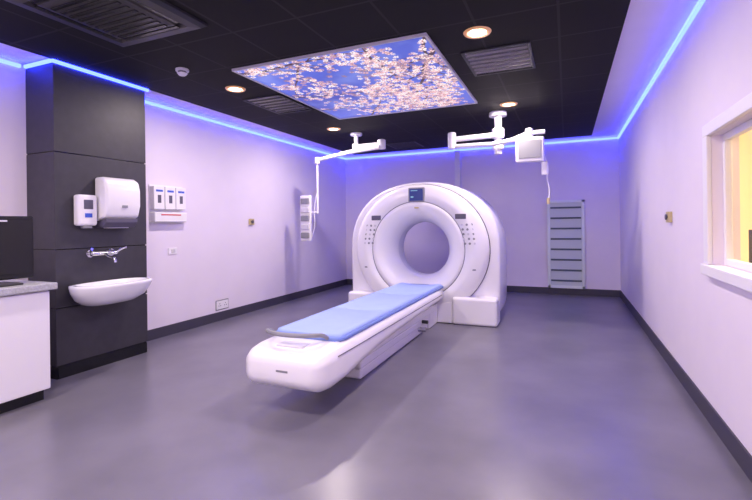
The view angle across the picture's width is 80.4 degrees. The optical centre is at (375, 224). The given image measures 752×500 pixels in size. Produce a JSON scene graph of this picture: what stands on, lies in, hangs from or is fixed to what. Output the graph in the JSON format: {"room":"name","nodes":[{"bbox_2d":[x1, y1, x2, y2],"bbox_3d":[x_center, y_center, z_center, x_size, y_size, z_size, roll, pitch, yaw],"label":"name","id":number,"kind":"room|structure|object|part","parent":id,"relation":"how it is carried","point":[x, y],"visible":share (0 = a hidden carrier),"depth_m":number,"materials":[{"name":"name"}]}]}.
{"room":"radiology room","nodes":[
{"label":"radiology room","id":0,"kind":"room"},
{"bbox_2d":[0,56,346,329],"bbox_3d":[-2.919,-0.104,5.440,0.150,3.080,10.900,-1,0,23],"label":"wall","id":1,"kind":"structure","parent":0,"point":[230,177],"depth_m":6.66,"materials":[{"name":"paint"}]},
{"bbox_2d":[148,184,186,223],"bbox_3d":[-2.663,-0.253,5.721,0.103,0.490,0.520,-1,0,23],"label":"dispenser","id":2,"kind":"object","parent":1,"relation":"attached to","point":[167,204],"visible":1,"depth_m":5.66,"materials":[{"name":"white plastic"}]},
{"bbox_2d":[150,212,186,221],"bbox_3d":[-2.657,-0.090,5.716,0.093,0.125,0.505,-1,0,23],"label":"tray","id":3,"kind":"object","parent":2,"relation":"on","point":[154,216],"depth_m":5.65,"materials":[{"name":"white plastic"}]},
{"bbox_2d":[168,248,176,254],"bbox_3d":[-2.659,0.350,5.820,0.018,0.085,0.140,-1,0,23],"label":"light switch","id":4,"kind":"object","parent":1,"relation":"attached to","point":[170,250],"visible":1,"depth_m":5.81,"materials":[{"name":"white plastic"}]},
{"bbox_2d":[215,298,228,310],"bbox_3d":[-2.301,1.194,6.635,0.016,0.147,0.272,-1,0,23],"label":"power socket","id":5,"kind":"object","parent":1,"relation":"attached to","point":[220,304],"visible":1,"depth_m":6.62,"materials":[{"name":"white plastic"}]},
{"bbox_2d":[145,100,331,154],"bbox_3d":[-1.903,-1.514,7.505,0.121,0.030,4.646,-1,0,23],"label":"light","id":6,"kind":"object","parent":1,"relation":"attached to","point":[147,102],"depth_m":6.72,"materials":[{"name":"blue plastic"}]},
{"bbox_2d":[146,279,346,341],"bbox_3d":[-1.802,1.357,7.798,0.012,0.130,5.700,-1,0,23],"label":"baseboard","id":7,"kind":"structure","parent":1,"relation":"attached to","point":[156,333],"depth_m":6.84,"materials":[{"name":"grey"}]},
{"bbox_2d":[249,219,253,224],"bbox_3d":[-2.026,-0.040,7.266,0.050,0.100,0.100,-1,0,23],"label":"switch","id":8,"kind":"object","parent":1,"relation":"attached to","point":[251,221],"visible":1,"depth_m":7.24,"materials":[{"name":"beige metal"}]},
{"bbox_2d":[0,0,697,156],"bbox_3d":[-0.369,-1.596,4.121,4.750,0.100,10.500,-1,0,23],"label":"ceiling","id":9,"kind":"structure","parent":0,"point":[574,43],"depth_m":3.96,"materials":[{"name":"paint"}]},
{"bbox_2d":[0,58,148,91],"bbox_3d":[-2.973,-1.501,4.494,0.528,0.030,1.253,-1,0,23],"label":"light","id":10,"kind":"object","parent":9,"relation":"in","point":[46,61],"depth_m":4.22,"materials":[{"name":"blue plastic"}]},
{"bbox_2d":[5,0,207,46],"bbox_3d":[-1.893,-1.498,3.165,0.920,0.056,0.920,-1,0,23],"label":"air vent","id":11,"kind":"object","parent":9,"relation":"in","point":[123,23],"depth_m":3.19,"materials":[{"name":"black metal"}]},
{"bbox_2d":[175,67,188,76],"bbox_3d":[-1.906,-1.494,4.378,0.124,0.065,0.124,-1,0,23],"label":"smoke detector","id":12,"kind":"object","parent":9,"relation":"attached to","point":[181,71],"visible":1,"depth_m":4.34,"materials":[{"name":"white plastic"}]},
{"bbox_2d":[225,86,245,92],"bbox_3d":[-1.586,-1.524,5.024,0.224,0.011,0.224,-1,0,23],"label":"recessed light","id":13,"kind":"object","parent":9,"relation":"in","point":[237,89],"visible":1,"depth_m":5.01,"materials":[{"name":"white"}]},
{"bbox_2d":[229,88,241,90],"bbox_3d":[-1.586,-1.526,5.024,0.140,0.007,0.140,-1,0,23],"label":"diffuser","id":14,"kind":"object","parent":13,"relation":"attached to","point":[230,89],"depth_m":5.03,"materials":[{"name":"beige plastic"}]},
{"bbox_2d":[242,94,312,113],"bbox_3d":[-1.243,-1.528,5.709,0.550,0.014,0.770,-1,0,23],"label":"ceiling air vent","id":15,"kind":"object","parent":9,"relation":"in","point":[278,104],"depth_m":5.68,"materials":[{"name":"black metal"}]},
{"bbox_2d":[327,127,339,130],"bbox_3d":[-0.682,-1.535,7.183,0.224,0.011,0.224,-1,0,23],"label":"recessed light","id":16,"kind":"object","parent":9,"relation":"in","point":[330,128],"visible":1,"depth_m":7.17,"materials":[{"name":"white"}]},
{"bbox_2d":[300,132,385,240],"bbox_3d":[-0.578,-0.628,7.616,1.590,1.830,0.250,-1,0,23],"label":"pendant","id":17,"kind":"object","parent":9,"relation":"hanging from","point":[306,212],"depth_m":7.73,"materials":[{"name":"white metal"}]},
{"bbox_2d":[232,32,477,119],"bbox_3d":[-0.063,-1.537,5.035,1.990,0.024,2.260,-1,0,23],"label":"ceiling light panel","id":18,"kind":"object","parent":9,"relation":"in","point":[406,73],"depth_m":4.69,"materials":[{"name":"multicoloured plastic"}]},
{"bbox_2d":[386,141,423,148],"bbox_3d":[0.567,-1.550,8.725,0.600,0.014,0.600,-1,0,23],"label":"ceiling air vent","id":19,"kind":"object","parent":9,"relation":"in","point":[411,144],"depth_m":8.71,"materials":[{"name":"black metal"}]},
{"bbox_2d":[463,26,491,38],"bbox_3d":[0.822,-1.554,3.611,0.224,0.011,0.224,-1,0,23],"label":"recessed light","id":20,"kind":"object","parent":9,"relation":"in","point":[476,32],"visible":1,"depth_m":3.60,"materials":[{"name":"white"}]},
{"bbox_2d":[468,29,485,36],"bbox_3d":[0.822,-1.556,3.611,0.140,0.007,0.140,-1,0,23],"label":"diffuser","id":21,"kind":"object","parent":20,"relation":"attached to","point":[473,32],"depth_m":3.62,"materials":[{"name":"beige plastic"}]},
{"bbox_2d":[460,41,534,76],"bbox_3d":[1.179,-1.557,4.241,0.600,0.014,0.700,-1,0,23],"label":"ceiling air vent","id":22,"kind":"object","parent":9,"relation":"in","point":[517,56],"depth_m":4.20,"materials":[{"name":"black metal"}]},
{"bbox_2d":[448,110,549,203],"bbox_3d":[1.687,-0.916,6.188,1.364,1.310,0.327,-1,0,23],"label":"pendant","id":23,"kind":"object","parent":9,"relation":"hanging from","point":[529,148],"depth_m":6.01,"materials":[{"name":"white metal"}]},
{"bbox_2d":[500,102,517,106],"bbox_3d":[1.732,-1.565,5.810,0.224,0.011,0.224,-1,0,23],"label":"recessed light","id":24,"kind":"object","parent":9,"relation":"in","point":[505,104],"visible":1,"depth_m":5.80,"materials":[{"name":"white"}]},
{"bbox_2d":[0,285,751,499],"bbox_3d":[-0.234,1.453,4.297,6.050,0.100,11.300,-1,0,23],"label":"floor","id":25,"kind":"structure","parent":0,"point":[568,397],"depth_m":3.13,"materials":[{"name":"plastic"}]},
{"bbox_2d":[0,280,57,413],"bbox_3d":[-3.603,0.967,2.463,0.885,0.955,2.980,-1,0,23],"label":"base cabinet","id":26,"kind":"object","parent":25,"relation":"on","point":[25,308],"visible":1,"depth_m":3.46,"materials":[{"name":"white"}]},
{"bbox_2d":[0,280,57,295],"bbox_3d":[-3.608,0.517,2.463,0.885,0.055,2.980,-1,0,23],"label":"countertop","id":27,"kind":"structure","parent":26,"relation":"on","point":[28,286],"depth_m":3.50,"materials":[{"name":"stone"}]},
{"bbox_2d":[0,216,33,286],"bbox_3d":[-2.986,0.209,3.409,0.260,0.545,0.590,-1,0,23],"label":"computer monitor","id":28,"kind":"object","parent":27,"relation":"on","point":[16,232],"visible":1,"depth_m":3.53,"materials":[{"name":"black plastic"}]},
{"bbox_2d":[26,63,145,379],"bbox_3d":[-2.963,-0.039,4.627,0.408,2.950,0.950,-1,0,23],"label":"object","id":29,"kind":"object","parent":25,"relation":"on","point":[53,369],"visible":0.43,"depth_m":4.26,"materials":[{"name":"black"}]},
{"bbox_2d":[25,63,145,162],"bbox_3d":[-2.970,-1.081,4.624,0.420,0.805,0.970,-1,0,23],"label":"panel","id":30,"kind":"object","parent":29,"relation":"attached to","point":[68,110],"visible":0.86,"depth_m":4.34,"materials":[{"name":"laminate"}]},
{"bbox_2d":[26,152,146,248],"bbox_3d":[-2.960,-0.219,4.624,0.420,0.900,0.970,-1,0,23],"label":"panel","id":31,"kind":"object","parent":29,"relation":"attached to","point":[53,178],"visible":0.86,"depth_m":4.24,"materials":[{"name":"laminate"}]},
{"bbox_2d":[74,194,96,227],"bbox_3d":[-2.813,-0.123,4.312,0.094,0.325,0.190,-1,0,23],"label":"soap dispenser","id":32,"kind":"object","parent":31,"relation":"attached to","point":[85,206],"visible":1,"depth_m":4.27,"materials":[{"name":"white plastic"}]},
{"bbox_2d":[95,177,139,227],"bbox_3d":[-2.649,-0.217,4.578,0.188,0.512,0.390,-1,0,23],"label":"paper towel dispenser","id":33,"kind":"object","parent":31,"relation":"attached to","point":[118,200],"visible":0.94,"depth_m":4.49,"materials":[{"name":"white plastic"}]},
{"bbox_2d":[96,218,136,227],"bbox_3d":[-2.664,-0.014,4.586,0.150,0.093,0.350,-1,0,23],"label":"tray","id":34,"kind":"object","parent":33,"relation":"on","point":[102,222],"depth_m":4.51,"materials":[{"name":"grey plastic"}]},
{"bbox_2d":[28,245,146,307],"bbox_3d":[-2.951,0.508,4.624,0.420,0.535,0.970,-1,0,23],"label":"panel","id":35,"kind":"object","parent":29,"relation":"attached to","point":[66,268],"visible":0.49,"depth_m":4.29,"materials":[{"name":"laminate"}]},
{"bbox_2d":[86,246,126,261],"bbox_3d":[-2.675,0.303,4.445,0.234,0.153,0.382,-1,0,23],"label":"mixer tap","id":36,"kind":"object","parent":35,"relation":"attached to","point":[90,253],"visible":1,"depth_m":4.42,"materials":[{"name":"silver metal"}]},
{"bbox_3d":[-2.651,0.328,4.435,0.182,0.103,0.028,-1,0,23],"label":"spout","id":37,"kind":"part","parent":36,"relation":"part of","materials":[{"name":"silver metal"}]},
{"bbox_2d":[68,277,151,306],"bbox_3d":[-2.592,0.679,4.390,0.420,0.225,0.776,-1,0,23],"label":"basin","id":38,"kind":"object","parent":35,"relation":"attached to","point":[112,291],"visible":1,"depth_m":4.23,"materials":[{"name":"white ceramic"}]},
{"bbox_2d":[50,294,147,366],"bbox_3d":[-2.945,1.048,4.624,0.420,0.525,0.970,-1,0,23],"label":"panel","id":39,"kind":"object","parent":29,"relation":"attached to","point":[80,332],"visible":0.6,"depth_m":4.43,"materials":[{"name":"laminate"}]},
{"bbox_2d":[58,342,146,378],"bbox_3d":[-2.940,1.381,4.632,0.414,0.110,0.945,-1,0,23],"label":"plinth","id":40,"kind":"object","parent":29,"relation":"attached to","point":[88,364],"visible":0.43,"depth_m":4.49,"materials":[{"name":"black"}]},
{"bbox_2d":[246,283,442,391],"bbox_3d":[-0.014,1.102,4.809,0.739,0.597,3.502,-1,0,23],"label":"table","id":41,"kind":"object","parent":25,"relation":"on","point":[313,353],"visible":1,"depth_m":3.72,"materials":[{"name":"white plastic"}]},
{"bbox_3d":[0.051,0.865,4.966,0.610,0.040,3.040,-1,0,23],"label":"mattress","id":42,"kind":"part","parent":41,"relation":"part of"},
{"bbox_3d":[0.568,1.293,5.475,0.100,0.060,0.060,-1,0,23],"label":"knob","id":43,"kind":"part","parent":41,"relation":"part of","materials":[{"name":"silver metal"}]},
{"bbox_2d":[348,182,506,327],"bbox_3d":[0.780,0.386,6.821,2.260,2.010,1.030,-1,0,23],"label":"gantry","id":44,"kind":"object","parent":25,"relation":"on","point":[473,278],"visible":0.9,"depth_m":6.29,"materials":[{"name":"white plastic"}]},
{"bbox_2d":[345,136,620,289],"bbox_3d":[1.923,-0.164,9.375,5.950,3.080,0.150,-1,0,23],"label":"wall","id":45,"kind":"structure","parent":0,"point":[588,171],"depth_m":8.87,"materials":[{"name":"paint"}]},
{"bbox_2d":[338,147,491,159],"bbox_3d":[0.759,-1.546,9.583,3.362,0.030,0.371,-1,0,23],"label":"light","id":46,"kind":"object","parent":45,"relation":"attached to","point":[482,147],"depth_m":9.67,"materials":[{"name":"blue"}]},
{"bbox_2d":[454,151,460,187],"bbox_3d":[1.718,-1.081,9.341,0.120,0.920,0.066,-1,0,23],"label":"cable trunking","id":47,"kind":"object","parent":45,"relation":"attached to","point":[457,153],"visible":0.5,"depth_m":9.31,"materials":[{"name":"white plastic"}]},
{"bbox_2d":[347,279,619,296],"bbox_3d":[1.909,1.312,9.301,5.626,0.130,0.012,-1,0,23],"label":"baseboard","id":48,"kind":"structure","parent":45,"relation":"attached to","point":[518,289],"depth_m":8.57,"materials":[{"name":"grey"}]},
{"bbox_2d":[547,204,550,287],"bbox_3d":[3.361,0.384,8.653,0.050,1.690,0.050,-1,0,23],"label":"frame","id":49,"kind":"object","parent":45,"relation":"attached to","point":[548,205],"visible":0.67,"depth_m":8.63,"materials":[{"name":"white metal"}]},
{"bbox_2d":[550,202,582,285],"bbox_3d":[3.642,0.381,8.535,0.660,1.690,0.045,-1,0,23],"label":"plate","id":50,"kind":"object","parent":45,"relation":"attached to","point":[564,212],"depth_m":8.52,"materials":[{"name":"white metal"}]},
{"bbox_3d":[3.630,-0.120,8.521,0.540,0.032,0.015,-1,0,23],"label":"slat","id":51,"kind":"part","parent":50,"relation":"part of","materials":[{"name":"grey metal"}]},
{"bbox_3d":[3.628,-0.320,8.521,0.540,0.032,0.015,-1,0,23],"label":"slat","id":52,"kind":"part","parent":50,"relation":"part of","materials":[{"name":"grey metal"}]},
{"bbox_2d":[548,285,583,288],"bbox_3d":[3.651,1.200,8.533,0.660,0.050,0.050,-1,0,23],"label":"frame","id":53,"kind":"object","parent":50,"relation":"attached to","point":[551,286],"visible":1,"depth_m":8.51,"materials":[{"name":"white metal"}]},
{"bbox_3d":[3.635,0.280,8.521,0.540,0.032,0.015,-1,0,23],"label":"slat","id":54,"kind":"part","parent":50,"relation":"part of","materials":[{"name":"grey metal"}]},
{"bbox_3d":[3.638,0.480,8.521,0.540,0.032,0.015,-1,0,23],"label":"slat","id":55,"kind":"part","parent":50,"relation":"part of","materials":[{"name":"grey metal"}]},
{"bbox_3d":[3.633,0.080,8.521,0.540,0.032,0.015,-1,0,23],"label":"slat","id":56,"kind":"part","parent":50,"relation":"part of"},
{"bbox_3d":[3.640,0.680,8.521,0.540,0.032,0.015,-1,0,23],"label":"slat","id":57,"kind":"part","parent":50,"relation":"part of","materials":[{"name":"grey metal"}]},
{"bbox_3d":[3.645,1.080,8.521,0.540,0.032,0.015,-1,0,23],"label":"slat","id":58,"kind":"part","parent":50,"relation":"part of","materials":[{"name":"grey metal"}]},
{"bbox_3d":[3.642,0.880,8.521,0.540,0.032,0.015,-1,0,23],"label":"slat","id":59,"kind":"part","parent":50,"relation":"part of","materials":[{"name":"grey metal"}]},
{"bbox_2d":[550,200,583,202],"bbox_3d":[3.631,-0.439,8.533,0.660,0.050,0.050,-1,0,23],"label":"frame","id":60,"kind":"object","parent":50,"relation":"attached to","point":[551,201],"visible":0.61,"depth_m":8.52,"materials":[{"name":"white metal"}]},
{"bbox_2d":[581,199,584,288],"bbox_3d":[3.922,0.377,8.412,0.050,1.690,0.050,-1,0,23],"label":"frame","id":61,"kind":"object","parent":50,"relation":"attached to","point":[582,202],"visible":1,"depth_m":8.39,"materials":[{"name":"white metal"}]},
{"bbox_2d":[619,0,751,455],"bbox_3d":[2.411,-0.169,3.154,0.150,3.080,10.900,-1,0,23],"label":"wall","id":62,"kind":"structure","parent":0,"point":[705,322],"depth_m":3.43,"materials":[{"name":"paint"}]},
{"bbox_2d":[544,0,704,143],"bbox_3d":[2.785,-1.571,5.878,1.279,0.030,5.578,-1,0,23],"label":"light","id":63,"kind":"object","parent":62,"relation":"attached to","point":[693,14],"depth_m":4.42,"materials":[{"name":"blue plastic"}]},
{"bbox_2d":[665,212,671,221],"bbox_3d":[2.742,-0.069,4.177,0.050,0.100,0.100,-1,0,23],"label":"switch","id":64,"kind":"object","parent":62,"relation":"attached to","point":[668,216],"visible":1,"depth_m":4.13,"materials":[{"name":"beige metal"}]},
{"bbox_2d":[620,290,751,482],"bbox_3d":[2.355,1.306,3.186,0.012,0.130,10.900,-1,0,23],"label":"baseboard","id":65,"kind":"structure","parent":62,"relation":"attached to","point":[733,444],"depth_m":3.21,"materials":[{"name":"grey"}]},
{"bbox_2d":[702,136,712,264],"bbox_3d":[2.266,-0.163,3.043,0.030,0.870,0.100,-1,0,23],"label":"frame","id":66,"kind":"object","parent":62,"relation":"attached to","point":[706,141],"visible":1,"depth_m":3.00,"materials":[{"name":"white wood"}]},
{"bbox_2d":[700,263,751,292],"bbox_3d":[1.909,0.312,2.224,0.050,0.070,1.890,-1,0,23],"label":"frame","id":67,"kind":"object","parent":62,"relation":"attached to","point":[742,281],"visible":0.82,"depth_m":2.57,"materials":[{"name":"white wood"}]},
{"bbox_2d":[702,92,751,140],"bbox_3d":[1.953,-0.611,2.200,0.130,0.125,1.890,-1,0,23],"label":"window frame","id":68,"kind":"structure","parent":62,"relation":"in","point":[742,107],"depth_m":2.63,"materials":[{"name":"white"}]},
{"bbox_2d":[723,140,732,258],"bbox_3d":[2.324,-0.163,2.939,0.040,0.780,0.045,-1,0,23],"label":"window frame","id":69,"kind":"object","parent":62,"relation":"attached to","point":[727,144],"visible":1,"depth_m":2.92,"materials":[{"name":"white wood"}]},
{"bbox_2d":[724,258,751,271],"bbox_3d":[2.005,0.253,2.183,0.040,0.045,1.690,-1,0,23],"label":"inner bottom","id":70,"kind":"object","parent":62,"relation":"attached to","point":[738,264],"visible":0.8,"depth_m":2.72,"materials":[{"name":"white"}]},
{"bbox_2d":[739,130,751,261],"bbox_3d":[4.186,0.009,5.005,1.650,2.680,0.100,-1,0,23],"label":"wall","id":71,"kind":"structure","parent":0,"point":[745,140],"depth_m":4.97,"materials":[{"name":"beige paint"}]},
{"bbox_3d":[3.147,1.412,2.466,1.590,0.100,5.600,-1,0,23],"label":"floor","id":72,"kind":"structure","parent":0,"visible":0},
{"bbox_3d":[2.897,0.935,3.115,0.550,0.860,2.800,-1,0,23],"label":"desk","id":73,"kind":"object","parent":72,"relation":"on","visible":0},
{"bbox_2d":[749,230,751,262],"bbox_3d":[2.937,0.274,3.339,0.200,0.460,0.550,-1,0,23],"label":"desktop monitor","id":74,"kind":"object","parent":73,"relation":"on","point":[750,231],"visible":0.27,"depth_m":3.56,"materials":[{"name":"grey"}]}
]}

